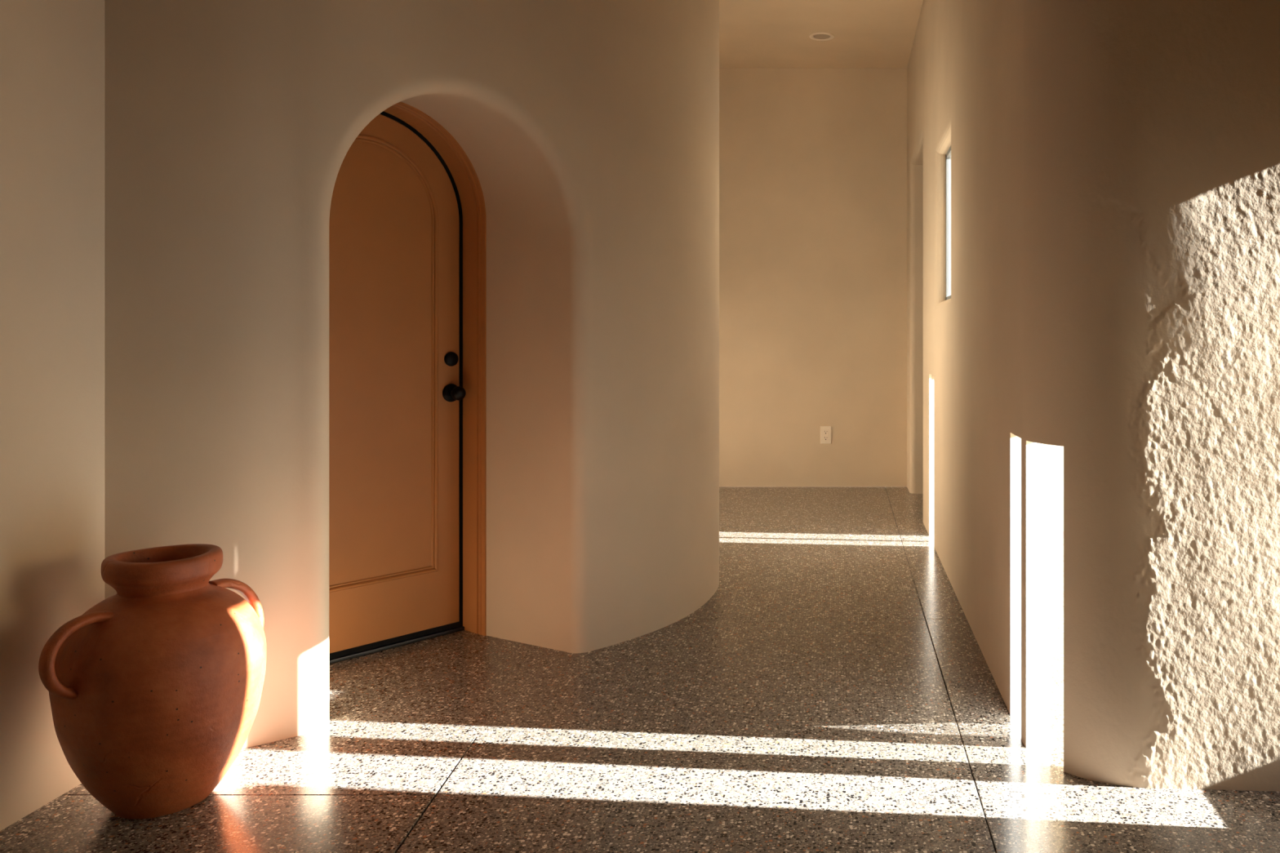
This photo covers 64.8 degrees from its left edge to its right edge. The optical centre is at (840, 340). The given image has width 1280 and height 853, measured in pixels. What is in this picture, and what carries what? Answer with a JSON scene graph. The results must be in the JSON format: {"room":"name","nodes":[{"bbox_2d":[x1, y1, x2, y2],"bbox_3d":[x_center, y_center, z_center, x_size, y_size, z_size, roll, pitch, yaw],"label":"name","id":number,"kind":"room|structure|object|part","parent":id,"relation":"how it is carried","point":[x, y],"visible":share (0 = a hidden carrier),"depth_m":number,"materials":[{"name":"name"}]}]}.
{"room":"entrance hallway","nodes":[
{"label":"entrance hallway","id":0,"kind":"room"},
{"bbox_2d":[0,0,104,831],"bbox_3d":[-2.020,-0.496,-0.680,0.100,3.292,6.640,0,0,0],"label":"wall","id":1,"kind":"structure","parent":0,"point":[52,51],"depth_m":2.42,"materials":[{"name":"paint"}]},
{"bbox_2d":[104,0,719,748],"bbox_3d":[-1.585,-0.496,4.460,2.107,3.292,3.111,0,0,-22],"label":"wall","id":2,"kind":"structure","parent":0,"point":[588,130],"depth_m":3.24,"materials":[{"name":"paint"}]},
{"bbox_2d":[328,101,486,664],"bbox_3d":[-1.710,0.136,3.562,0.209,2.029,0.824,0,0,38],"label":"door","id":3,"kind":"structure","parent":2,"relation":"in","point":[407,223],"depth_m":3.71,"materials":[{"name":"paint"}]},
{"bbox_3d":[-1.746,0.072,3.590,0.011,1.651,0.573,0,0,38],"label":"panel molding","id":4,"kind":"part","parent":3,"relation":"part of","materials":[{"name":"paint"}]},
{"bbox_3d":[-1.710,0.136,3.562,0.209,2.029,0.824,0,0,38],"label":"frame","id":5,"kind":"part","parent":3,"relation":"part of","materials":[{"name":"paint"}]},
{"bbox_3d":[-1.502,0.206,3.832,0.068,0.055,0.055,0,0,38],"label":"knob","id":6,"kind":"part","parent":3,"relation":"part of","materials":[{"name":"black metal"}]},
{"bbox_2d":[0,487,1279,852],"bbox_3d":[-0.925,1.175,1.847,4.450,0.050,11.695,0,0,0],"label":"floor","id":7,"kind":"structure","parent":0,"point":[835,691],"depth_m":2.76,"materials":[{"name":"stone"}]},
{"bbox_2d":[38,543,266,819],"bbox_3d":[-1.693,0.840,2.448,0.446,0.620,0.445,0,0,-24],"label":"clay jar","id":8,"kind":"object","parent":7,"relation":"on","point":[155,690],"visible":1,"depth_m":2.31,"materials":[{"name":"ceramic"}]},
{"bbox_3d":[-1.758,0.730,2.251,0.053,0.191,0.150,0,0,18],"label":"handle","id":9,"kind":"part","parent":8,"relation":"part of","materials":[{"name":"ceramic"}]},
{"bbox_3d":[-1.602,0.725,2.602,0.053,0.200,0.133,0,0,30],"label":"handle","id":10,"kind":"part","parent":8,"relation":"part of","materials":[{"name":"ceramic"}]},
{"bbox_2d":[719,67,906,487],"bbox_3d":[-0.825,-0.496,7.745,4.650,3.292,0.100,0,0,0],"label":"wall","id":11,"kind":"structure","parent":0,"point":[813,161],"depth_m":7.69,"materials":[{"name":"paint"}]},
{"bbox_2d":[820,426,831,444],"bbox_3d":[-0.118,0.741,7.690,0.086,0.138,0.010,0,0,0],"label":"wall outlet","id":12,"kind":"object","parent":11,"relation":"attached to","point":[825,431],"visible":1,"depth_m":7.69,"materials":[{"name":"beige plastic"}]},
{"bbox_2d":[822,429,828,439],"bbox_3d":[-0.118,0.741,7.687,0.042,0.084,0.004,0,0,0],"label":"receptacle","id":13,"kind":"object","parent":12,"relation":"attached to","point":[825,432],"depth_m":7.68,"materials":[{"name":"beige plastic"}]},
{"bbox_2d":[719,0,923,67],"bbox_3d":[-0.915,-2.202,1.847,4.670,0.120,11.895,0,0,0],"label":"ceiling","id":14,"kind":"structure","parent":0,"point":[753,33],"depth_m":6.80,"materials":[{"name":"paint"}]},
{"bbox_2d":[808,31,834,40],"bbox_3d":[-0.134,-2.141,6.891,0.177,0.014,0.177,0,0,0],"label":"recessed light","id":15,"kind":"object","parent":14,"relation":"in","point":[820,36],"visible":1,"depth_m":6.89,"materials":[{"name":"paint"}]},
{"bbox_2d":[906,0,1043,742],"bbox_3d":[0.600,-0.496,5.260,0.160,3.292,4.910,0,0,0],"label":"wall","id":16,"kind":"structure","parent":0,"point":[964,68],"depth_m":3.91,"materials":[{"name":"paint"}]},
{"bbox_2d":[931,374,933,542],"bbox_3d":[0.544,0.672,5.610,0.051,0.956,0.310,0,0,0],"label":"window","id":17,"kind":"structure","parent":16,"relation":"in","point":[932,375],"depth_m":5.59,"materials":[{"name":"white glass"}]},
{"bbox_2d":[946,146,951,299],"bbox_3d":[0.590,-0.616,5.010,0.030,0.808,0.700,0,0,0],"label":"window","id":18,"kind":"structure","parent":16,"relation":"in","point":[948,153],"depth_m":5.33,"materials":[{"name":"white glass"}]},
{"bbox_3d":[0.590,-0.616,5.010,0.006,0.768,0.660,0,0,0],"label":"pane","id":19,"kind":"part","parent":18,"relation":"part of","materials":[{"name":"clear glass"}]},
{"bbox_2d":[1010,511,1021,738],"bbox_3d":[0.523,0.716,2.913,0.006,0.868,0.183,0,0,0],"label":"window","id":20,"kind":"structure","parent":16,"relation":"in","point":[1015,523],"depth_m":2.91,"materials":[{"name":"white glass"}]},
{"bbox_3d":[0.523,1.062,2.885,0.006,0.175,0.094,0,0,0],"label":"pane","id":21,"kind":"part","parent":20,"relation":"part of","materials":[{"name":"clear glass"}]},
{"bbox_2d":[1043,444,1063,531],"bbox_3d":[1.090,-0.486,6.848,0.820,3.312,1.695,0,0,0],"label":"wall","id":22,"kind":"structure","parent":0,"point":[1053,455],"depth_m":6.00,"materials":[{"name":"paint"}]},
{"bbox_2d":[1022,0,1279,791],"bbox_3d":[0.886,-0.496,2.576,0.845,3.292,0.206,0,0,20],"label":"wall","id":23,"kind":"structure","parent":0,"point":[1151,128],"depth_m":2.52,"materials":[{"name":"paint"}]},
{"label":"outside","id":24,"kind":"structure","parent":0,"visible":0},
{"bbox_2d":[1056,531,1063,537],"bbox_3d":[7.500,1.430,2.500,65.000,0.440,55.000,0,0,0],"label":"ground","id":25,"kind":"structure","parent":24,"point":[1061,533],"depth_m":6.14,"materials":[{"name":"white paint"}]}
]}

